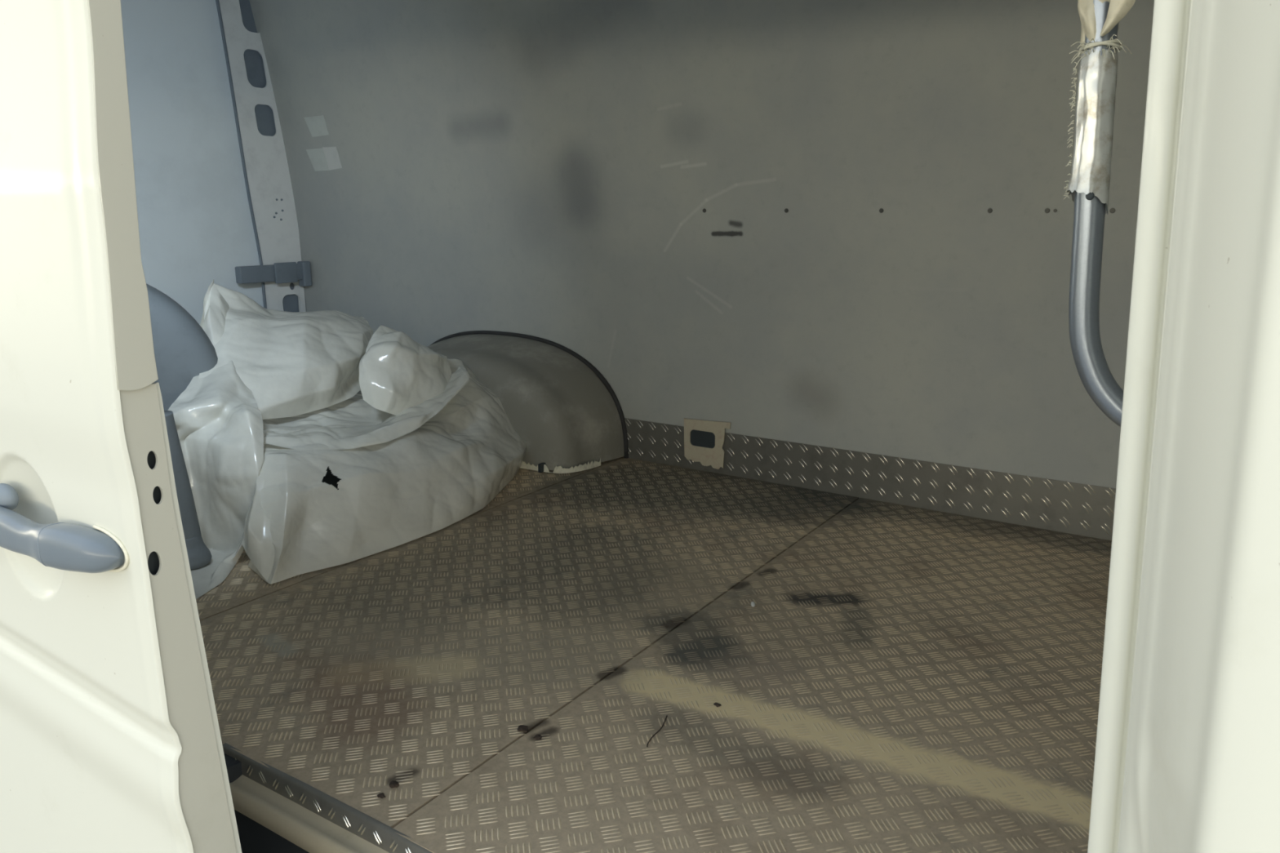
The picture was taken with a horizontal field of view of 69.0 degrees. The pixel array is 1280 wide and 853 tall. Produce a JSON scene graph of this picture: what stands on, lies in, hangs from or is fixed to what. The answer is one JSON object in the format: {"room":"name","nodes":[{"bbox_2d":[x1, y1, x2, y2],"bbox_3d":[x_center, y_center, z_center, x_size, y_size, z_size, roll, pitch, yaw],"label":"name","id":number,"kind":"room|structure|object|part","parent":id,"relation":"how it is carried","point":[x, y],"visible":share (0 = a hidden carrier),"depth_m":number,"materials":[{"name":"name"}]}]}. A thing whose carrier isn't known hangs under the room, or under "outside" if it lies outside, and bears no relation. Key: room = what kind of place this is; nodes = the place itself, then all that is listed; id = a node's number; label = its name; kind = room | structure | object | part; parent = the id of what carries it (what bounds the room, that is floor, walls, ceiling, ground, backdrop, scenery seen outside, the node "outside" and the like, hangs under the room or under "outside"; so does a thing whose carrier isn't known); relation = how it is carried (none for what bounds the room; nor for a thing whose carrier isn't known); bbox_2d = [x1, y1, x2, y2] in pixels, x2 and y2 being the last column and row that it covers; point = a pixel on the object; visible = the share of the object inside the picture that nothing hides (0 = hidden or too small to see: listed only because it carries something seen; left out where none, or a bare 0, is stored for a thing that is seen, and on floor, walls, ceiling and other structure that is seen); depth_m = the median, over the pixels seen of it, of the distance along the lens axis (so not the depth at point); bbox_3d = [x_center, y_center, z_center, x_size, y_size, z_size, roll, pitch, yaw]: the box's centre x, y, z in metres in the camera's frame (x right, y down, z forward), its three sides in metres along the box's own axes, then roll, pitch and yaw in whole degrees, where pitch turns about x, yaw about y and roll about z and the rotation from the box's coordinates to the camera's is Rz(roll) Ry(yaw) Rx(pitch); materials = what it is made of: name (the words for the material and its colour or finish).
{"room":"cargo van interior","nodes":[
{"label":"cargo van interior","id":0,"kind":"room"},
{"bbox_2d":[164,410,212,569],"bbox_3d":[-1.040,0.141,2.106,0.098,0.362,0.093,-4,14,-18],"label":"post","id":1,"kind":"object","parent":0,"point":[199,555],"visible":0.47,"depth_m":2.10,"materials":[{"name":"blue metal"}]},
{"bbox_2d":[120,0,300,325],"bbox_3d":[-1.944,-0.853,3.012,0.050,2.000,1.897,8,16,32],"label":"wall","id":2,"kind":"structure","parent":0,"point":[195,221],"depth_m":3.39,"materials":[{"name":"white metal"}]},
{"bbox_2d":[239,0,298,312],"bbox_3d":[-1.458,-0.931,3.681,0.018,1.750,0.150,8,16,32],"label":"trim","id":3,"kind":"structure","parent":2,"relation":"attached to","point":[254,64],"depth_m":3.57,"materials":[{"name":"metal"}]},
{"bbox_2d":[195,457,1111,852],"bbox_3d":[-0.402,0.311,2.307,3.460,0.051,1.755,8,16,32],"label":"floor","id":4,"kind":"structure","parent":0,"point":[898,678],"depth_m":1.65,"materials":[{"name":"grey metal"}]},
{"bbox_2d":[146,283,217,410],"bbox_3d":[-1.404,-0.069,2.354,0.660,0.660,0.170,-6,14,-24],"label":"wheel arch","id":5,"kind":"object","parent":4,"relation":"on","point":[183,350],"visible":0.09,"depth_m":2.35,"materials":[{"name":"blue metal"}]},
{"bbox_2d":[222,742,432,852],"bbox_3d":[-0.038,0.595,1.049,1.443,0.037,0.010,8,16,32],"label":"trim","id":6,"kind":"structure","parent":4,"relation":"attached to","point":[340,814],"depth_m":1.30,"materials":[{"name":"metal"}]},
{"bbox_2d":[167,279,525,599],"bbox_3d":[-0.962,-0.099,2.604,1.082,0.609,1.434,8,16,32],"label":"plastic bag","id":7,"kind":"object","parent":4,"relation":"on","point":[313,442],"visible":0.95,"depth_m":2.39,"materials":[{"name":"white plastic"}]},
{"bbox_2d":[377,792,385,798],"bbox_3d":[-0.362,0.517,1.303,0.014,0.004,0.010,8,16,32],"label":"clod","id":8,"kind":"object","parent":4,"relation":"on","point":[380,795],"visible":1,"depth_m":1.30,"materials":[{"name":"brown soil"}]},
{"bbox_2d":[389,780,399,788],"bbox_3d":[-0.351,0.511,1.327,0.016,0.006,0.013,8,16,32],"label":"clod","id":9,"kind":"object","parent":4,"relation":"on","point":[393,784],"visible":1,"depth_m":1.32,"materials":[{"name":"brown soil"}]},
{"bbox_2d":[517,724,528,733],"bbox_3d":[-0.184,0.477,1.469,0.022,0.007,0.016,8,16,32],"label":"clod","id":10,"kind":"object","parent":4,"relation":"on","point":[522,728],"visible":1,"depth_m":1.47,"materials":[{"name":"black soil"}]},
{"bbox_2d":[427,330,628,473],"bbox_3d":[-0.561,-0.119,3.202,1.054,0.384,0.316,8,16,32],"label":"wheel arch cover","id":11,"kind":"object","parent":4,"relation":"on","point":[566,420],"visible":0.44,"depth_m":2.99,"materials":[{"name":"grey plastic"}]},
{"bbox_2d":[533,734,542,740],"bbox_3d":[-0.158,0.483,1.446,0.015,0.005,0.011,8,16,32],"label":"clod","id":12,"kind":"object","parent":4,"relation":"on","point":[537,737],"visible":1,"depth_m":1.44,"materials":[{"name":"brown soil"}]},
{"bbox_2d":[646,715,666,747],"bbox_3d":[0.028,0.479,1.466,0.006,0.002,0.096,5,14,21],"label":"thread","id":13,"kind":"object","parent":4,"relation":"on","point":[666,715],"visible":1,"depth_m":1.46},
{"bbox_2d":[713,702,721,706],"bbox_3d":[0.128,0.461,1.543,0.009,0.004,0.012,-10,16,-36],"label":"clod","id":14,"kind":"object","parent":4,"relation":"on","point":[717,704],"visible":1,"depth_m":1.54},
{"bbox_2d":[248,0,1154,498],"bbox_3d":[0.031,-0.785,2.721,3.550,2.000,0.250,8,16,32],"label":"wall","id":15,"kind":"structure","parent":0,"point":[549,170],"depth_m":2.67,"materials":[{"name":"grey metal"}]},
{"bbox_2d":[215,0,306,313],"bbox_3d":[-1.468,-0.919,3.625,0.012,1.751,0.301,8,16,32],"label":"metal pillar","id":16,"kind":"structure","parent":15,"relation":"attached to","point":[267,177],"depth_m":3.61,"materials":[{"name":"grey metal"}]},
{"bbox_2d":[235,261,311,286],"bbox_3d":[-1.440,-0.595,3.670,0.047,0.100,0.313,8,16,32],"label":"bar","id":17,"kind":"object","parent":15,"relation":"attached to","point":[286,272],"visible":1,"depth_m":3.65,"materials":[{"name":"metal"}]},
{"bbox_2d":[304,115,328,137],"bbox_3d":[-1.231,-1.142,3.541,0.125,0.074,0.012,8,16,32],"label":"tape patch","id":18,"kind":"object","parent":15,"relation":"attached to","point":[317,125],"visible":1,"depth_m":3.54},
{"bbox_2d":[306,147,328,170],"bbox_3d":[-1.247,-1.032,3.598,0.115,0.083,0.012,8,16,32],"label":"tape patch","id":19,"kind":"object","parent":15,"relation":"attached to","point":[317,156],"visible":1,"depth_m":3.59,"materials":[{"name":"white paper"}]},
{"bbox_2d":[322,146,342,170],"bbox_3d":[-1.173,-1.023,3.550,0.093,0.085,0.012,8,16,32],"label":"tape patch","id":20,"kind":"object","parent":15,"relation":"attached to","point":[331,155],"visible":1,"depth_m":3.55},
{"bbox_2d":[622,417,1115,540],"bbox_3d":[0.720,0.135,2.580,1.920,0.170,0.012,8,16,32],"label":"strip","id":21,"kind":"object","parent":15,"relation":"attached to","point":[1056,505],"depth_m":2.61,"materials":[{"name":"metal"}]},
{"bbox_3d":[0.209,0.052,2.902,0.165,0.154,0.008,8,16,32],"label":"tie down bracket","id":22,"kind":"part","parent":21,"relation":"part of","materials":[{"name":"beige metal"}]},
{"bbox_2d":[987,208,992,213],"bbox_3d":[0.869,-0.537,2.312,0.012,0.012,0.004,8,16,32],"label":"screw","id":23,"kind":"object","parent":15,"relation":"attached to","point":[989,210],"visible":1,"depth_m":2.31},
{"bbox_2d":[1044,208,1049,213],"bbox_3d":[0.981,-0.520,2.241,0.012,0.012,0.004,8,16,32],"label":"screw","id":24,"kind":"object","parent":15,"relation":"attached to","point":[1046,210],"visible":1,"depth_m":2.24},
{"bbox_2d":[1109,208,1115,213],"bbox_3d":[1.099,-0.502,2.165,0.012,0.012,0.004,8,16,32],"label":"screw","id":25,"kind":"object","parent":15,"relation":"attached to","point":[1112,210],"visible":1,"depth_m":2.16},
{"bbox_3d":[-0.989,-0.262,1.330,3.660,2.210,0.060,8,16,32],"label":"wall","id":26,"kind":"structure","parent":0,"visible":0},
{"bbox_2d":[0,0,241,852],"bbox_3d":[-0.968,-0.006,1.219,1.202,1.781,0.135,8,16,32],"label":"sliding door","id":27,"kind":"structure","parent":26,"relation":"in","point":[110,738],"depth_m":0.93,"materials":[{"name":"beige paint"}]},
{"bbox_3d":[-0.681,0.105,1.007,0.411,0.047,0.047,8,16,32],"label":"handle","id":28,"kind":"part","parent":27,"relation":"part of","materials":[{"name":"grey plastic"}]},
{"bbox_2d":[223,753,309,852],"bbox_3d":[-0.085,0.772,1.028,1.450,0.350,0.170,8,16,32],"label":"trim","id":29,"kind":"structure","parent":26,"relation":"attached to","point":[254,837],"depth_m":1.38,"materials":[{"name":"black plastic"}]},
{"bbox_2d":[229,774,388,852],"bbox_3d":[-0.033,0.631,1.031,1.400,0.038,0.038,8,16,32],"label":"door sill","id":30,"kind":"structure","parent":26,"relation":"attached to","point":[308,830],"depth_m":1.31,"materials":[{"name":"paint"}]},
{"bbox_2d":[1087,0,1279,852],"bbox_3d":[0.458,0.157,0.385,0.558,1.720,0.210,8,16,32],"label":"trim","id":31,"kind":"structure","parent":26,"relation":"attached to","point":[1187,756],"depth_m":0.43,"materials":[{"name":"beige paint"}]},
{"bbox_3d":[1.050,-0.389,1.122,0.060,1.950,1.887,8,16,32],"label":"wall","id":32,"kind":"structure","parent":0,"visible":0},
{"bbox_2d":[1063,0,1135,426],"bbox_3d":[0.508,-0.309,0.687,0.371,0.696,0.048,9,16,33],"label":"handle","id":33,"kind":"object","parent":32,"relation":"attached to","point":[1089,183],"visible":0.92,"depth_m":0.79,"materials":[{"name":"silver metal"}]},
{"bbox_3d":[0.383,-0.316,0.774,0.032,0.008,0.032,8,16,32],"label":"tie cord","id":34,"kind":"part","parent":33,"relation":"part of","materials":[{"name":"beige fabric"}]}
]}

